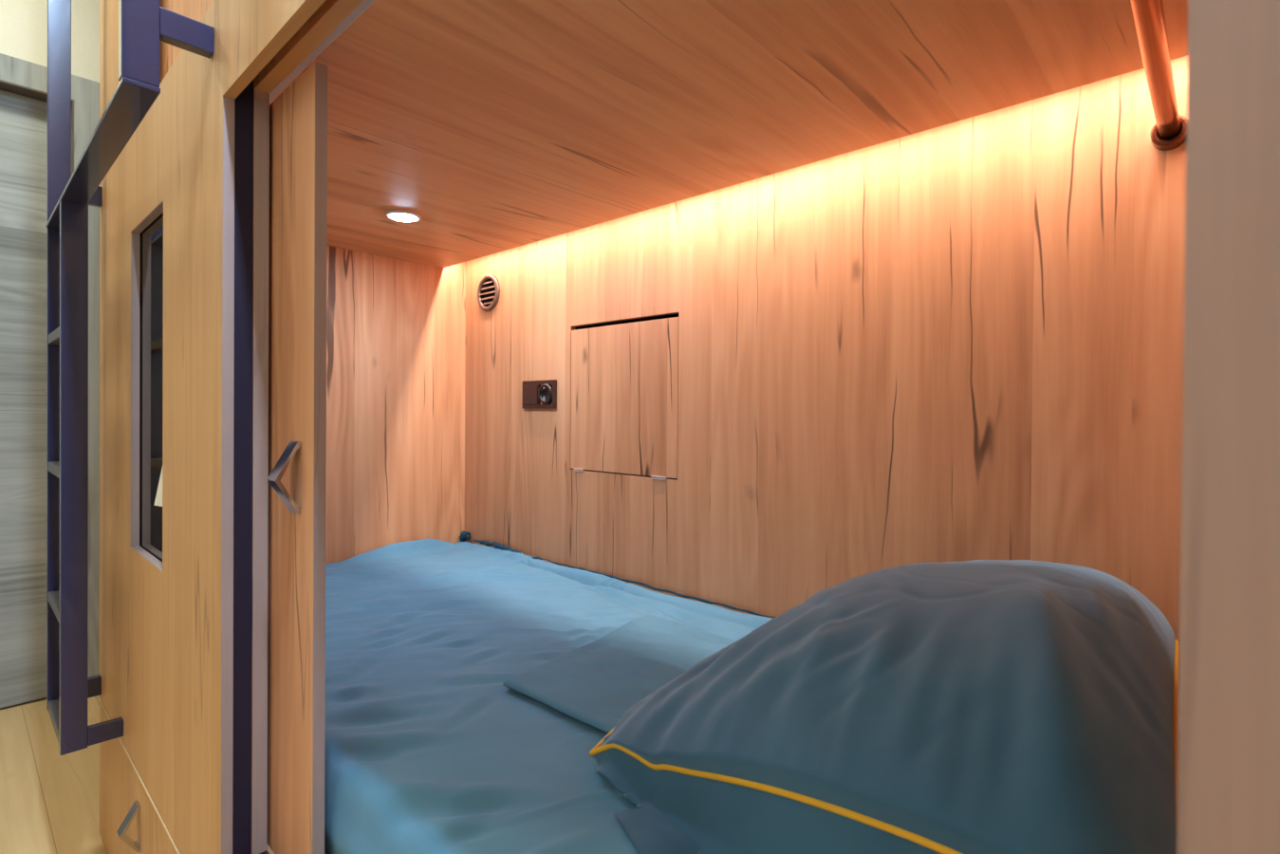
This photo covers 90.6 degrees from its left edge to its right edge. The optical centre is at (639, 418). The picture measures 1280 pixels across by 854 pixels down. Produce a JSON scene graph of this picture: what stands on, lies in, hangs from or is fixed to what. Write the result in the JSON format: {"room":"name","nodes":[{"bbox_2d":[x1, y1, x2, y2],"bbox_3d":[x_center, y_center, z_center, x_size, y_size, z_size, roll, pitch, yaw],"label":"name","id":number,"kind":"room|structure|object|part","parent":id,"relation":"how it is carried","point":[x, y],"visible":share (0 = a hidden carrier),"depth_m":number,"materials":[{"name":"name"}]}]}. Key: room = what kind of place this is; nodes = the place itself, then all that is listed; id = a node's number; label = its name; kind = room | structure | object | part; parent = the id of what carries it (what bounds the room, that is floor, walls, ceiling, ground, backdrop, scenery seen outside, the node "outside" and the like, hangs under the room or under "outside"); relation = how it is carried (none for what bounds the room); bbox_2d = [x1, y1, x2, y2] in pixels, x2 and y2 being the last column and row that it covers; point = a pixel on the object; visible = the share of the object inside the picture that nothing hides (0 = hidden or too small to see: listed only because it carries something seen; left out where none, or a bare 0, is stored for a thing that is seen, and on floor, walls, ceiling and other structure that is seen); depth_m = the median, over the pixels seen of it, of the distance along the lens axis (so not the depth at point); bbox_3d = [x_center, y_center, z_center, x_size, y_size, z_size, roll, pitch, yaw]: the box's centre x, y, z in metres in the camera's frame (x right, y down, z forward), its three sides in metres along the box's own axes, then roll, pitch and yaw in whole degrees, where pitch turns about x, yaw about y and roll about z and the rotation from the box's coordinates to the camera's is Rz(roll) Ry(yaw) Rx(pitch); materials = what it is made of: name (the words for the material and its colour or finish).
{"room":"dormitory","nodes":[
{"label":"dormitory","id":0,"kind":"room"},
{"bbox_2d":[0,0,100,82],"bbox_3d":[-2.166,-0.452,2.262,0.080,2.960,2.500,1,1,43],"label":"wall","id":1,"kind":"structure","parent":0,"point":[23,23],"depth_m":2.24,"materials":[{"name":"beige paint"}]},
{"bbox_2d":[0,53,99,707],"bbox_3d":[-2.378,-0.152,2.050,0.122,2.360,1.300,1,1,43],"label":"door","id":2,"kind":"structure","parent":1,"relation":"in","point":[23,83],"depth_m":2.27,"materials":[{"name":"grey wood"}]},
{"bbox_2d":[0,695,107,853],"bbox_3d":[-0.535,1.076,0.764,5.000,0.050,2.500,1,1,43],"label":"floor","id":3,"kind":"structure","parent":0,"point":[49,800],"depth_m":1.77,"materials":[{"name":"laminate"}]},
{"bbox_2d":[325,245,465,564],"bbox_3d":[-0.968,0.216,1.947,0.055,1.645,0.940,1,1,43],"label":"wall","id":4,"kind":"structure","parent":0,"point":[396,328],"depth_m":2.07,"materials":[{"name":"brown wood"}]},
{"bbox_2d":[99,0,1279,853],"bbox_3d":[-0.232,-0.599,0.592,2.955,2.615,0.057,1,1,43],"label":"wall","id":5,"kind":"structure","parent":0,"point":[166,636],"depth_m":0.87,"materials":[{"name":"brown wood"}]},
{"bbox_2d":[45,0,213,755],"bbox_3d":[-0.997,-0.563,1.186,0.995,2.506,0.102,1,1,43],"label":"ladder","id":6,"kind":"object","parent":5,"relation":"attached to","point":[142,24],"visible":1,"depth_m":1.30,"materials":[{"name":"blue metal"}]},
{"bbox_2d":[99,698,180,853],"bbox_3d":[-1.025,0.871,1.272,0.893,0.337,0.048,1,1,43],"label":"drawer","id":7,"kind":"object","parent":5,"relation":"in","point":[131,822],"visible":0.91,"depth_m":1.34,"materials":[{"name":"brown wood"}]},
{"bbox_3d":[-1.000,0.804,1.238,0.028,0.090,0.031,1,1,43],"label":"pull handle","id":8,"kind":"part","parent":7,"relation":"part of","materials":[{"name":"silver metal"}]},
{"bbox_2d":[130,200,163,571],"bbox_3d":[-0.933,-0.057,1.212,0.310,0.670,0.020,1,1,43],"label":"window","id":9,"kind":"structure","parent":5,"relation":"in","point":[147,237],"depth_m":1.27,"materials":[{"name":"black glass"}]},
{"bbox_3d":[-0.927,-0.057,1.217,0.310,0.670,0.004,1,1,43],"label":"pane","id":10,"kind":"part","parent":9,"relation":"part of","materials":[{"name":"clear glass"}]},
{"bbox_2d":[153,467,162,506],"bbox_3d":[-0.895,0.099,1.184,0.119,0.139,0.001,1,1,43],"label":"sticker","id":11,"kind":"object","parent":9,"relation":"attached to","point":[158,497],"visible":0.36,"depth_m":1.19,"materials":[{"name":"white paper"}]},
{"bbox_2d":[159,0,213,84],"bbox_3d":[-0.421,-1.114,0.781,1.500,0.989,0.020,1,1,43],"label":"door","id":12,"kind":"structure","parent":5,"relation":"in","point":[195,9],"depth_m":1.16,"materials":[{"name":"brown wood"}]},
{"bbox_2d":[232,79,253,853],"bbox_3d":[-0.563,0.070,0.893,0.024,1.100,0.023,1,1,43],"label":"trim","id":13,"kind":"structure","parent":5,"relation":"attached to","point":[244,102],"depth_m":0.88,"materials":[{"name":"black metal"}]},
{"bbox_2d":[259,841,325,853],"bbox_3d":[-0.192,0.636,1.234,2.059,0.028,0.940,1,1,43],"label":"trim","id":14,"kind":"structure","parent":5,"relation":"attached to","point":[268,850],"depth_m":0.91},
{"bbox_2d":[324,530,775,853],"bbox_3d":[-0.182,0.515,1.243,2.052,0.212,0.911,1,1,43],"label":"mattress","id":15,"kind":"object","parent":14,"relation":"on","point":[428,751],"visible":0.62,"depth_m":1.00,"materials":[{"name":"blue fabric"}]},
{"bbox_2d":[502,613,734,732],"bbox_3d":[0.086,0.434,1.042,0.564,0.020,0.428,1,1,43],"label":"folded blanket","id":16,"kind":"object","parent":15,"relation":"on","point":[594,683],"visible":0.41,"depth_m":1.08,"materials":[{"name":"blue fabric"}]},
{"bbox_2d":[589,559,1179,853],"bbox_3d":[0.324,0.308,0.839,0.632,0.283,0.772,1,1,43],"label":"pillow","id":17,"kind":"object","parent":15,"relation":"on","point":[975,706],"visible":1,"depth_m":0.58,"materials":[{"name":"fabric"}]},
{"bbox_2d":[266,61,327,853],"bbox_3d":[-0.771,0.064,1.121,0.949,1.106,0.047,1,1,43],"label":"sliding door","id":18,"kind":"structure","parent":5,"relation":"in","point":[298,117],"depth_m":0.84,"materials":[{"name":"brown wood"}]},
{"bbox_3d":[-0.469,0.078,0.833,0.030,0.095,0.031,1,1,43],"label":"pull handle","id":19,"kind":"part","parent":18,"relation":"part of","materials":[{"name":"silver metal"}]},
{"bbox_2d":[269,0,375,102],"bbox_3d":[-0.491,-0.499,0.892,2.058,0.026,0.032,1,1,43],"label":"door track","id":20,"kind":"object","parent":5,"relation":"attached to","point":[364,4],"visible":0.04,"depth_m":0.84,"materials":[{"name":"metal"}]},
{"bbox_2d":[269,0,1187,267],"bbox_3d":[-0.202,-0.521,1.206,2.059,0.018,0.818,1,1,43],"label":"ceiling","id":21,"kind":"structure","parent":0,"point":[503,125],"depth_m":0.98,"materials":[{"name":"brown wood"}]},
{"bbox_2d":[385,209,421,222],"bbox_3d":[-0.604,-0.513,1.616,0.086,0.010,0.086,1,1,43],"label":"recessed light","id":22,"kind":"object","parent":21,"relation":"in","point":[399,215],"visible":1,"depth_m":1.60,"materials":[{"name":"white paint"}]},
{"bbox_2d":[464,55,1187,694],"bbox_3d":[0.139,0.057,1.581,2.175,1.305,0.018,1,1,43],"label":"wall","id":23,"kind":"structure","parent":0,"point":[960,341],"depth_m":1.25,"materials":[{"name":"brown wood"}]},
{"bbox_2d":[477,274,500,311],"bbox_3d":[-0.521,-0.430,2.168,0.126,0.126,0.010,1,1,43],"label":"air vent","id":24,"kind":"object","parent":23,"relation":"in","point":[489,288],"visible":1,"depth_m":2.17,"materials":[{"name":"brown metal"}]},
{"bbox_2d":[521,379,556,408],"bbox_3d":[-0.317,-0.075,1.978,0.161,0.087,0.013,1,1,43],"label":"power socket","id":25,"kind":"object","parent":23,"relation":"attached to","point":[534,394],"visible":1,"depth_m":1.97,"materials":[{"name":"brown plastic"}]},
{"bbox_2d":[570,313,678,480],"bbox_3d":[-0.026,-0.059,1.779,0.454,0.468,0.094,1,1,43],"label":"hatch","id":26,"kind":"object","parent":23,"relation":"attached to","point":[624,419],"visible":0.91,"depth_m":1.74,"materials":[{"name":"brown wood"}]},
{"bbox_2d":[1129,0,1187,150],"bbox_3d":[0.511,-0.428,0.610,0.086,0.044,0.907,1,1,43],"label":"hanging rail","id":27,"kind":"object","parent":23,"relation":"attached to","point":[1169,132],"visible":0.7,"depth_m":0.77,"materials":[{"name":"orange metal"}]},
{"bbox_2d":[1150,114,1187,150],"bbox_3d":[0.794,-0.428,0.949,0.044,0.044,0.026,1,1,43],"label":"socket","id":28,"kind":"object","parent":27,"relation":"attached to","point":[1172,141],"depth_m":0.94,"materials":[{"name":"orange metal"}]}
]}

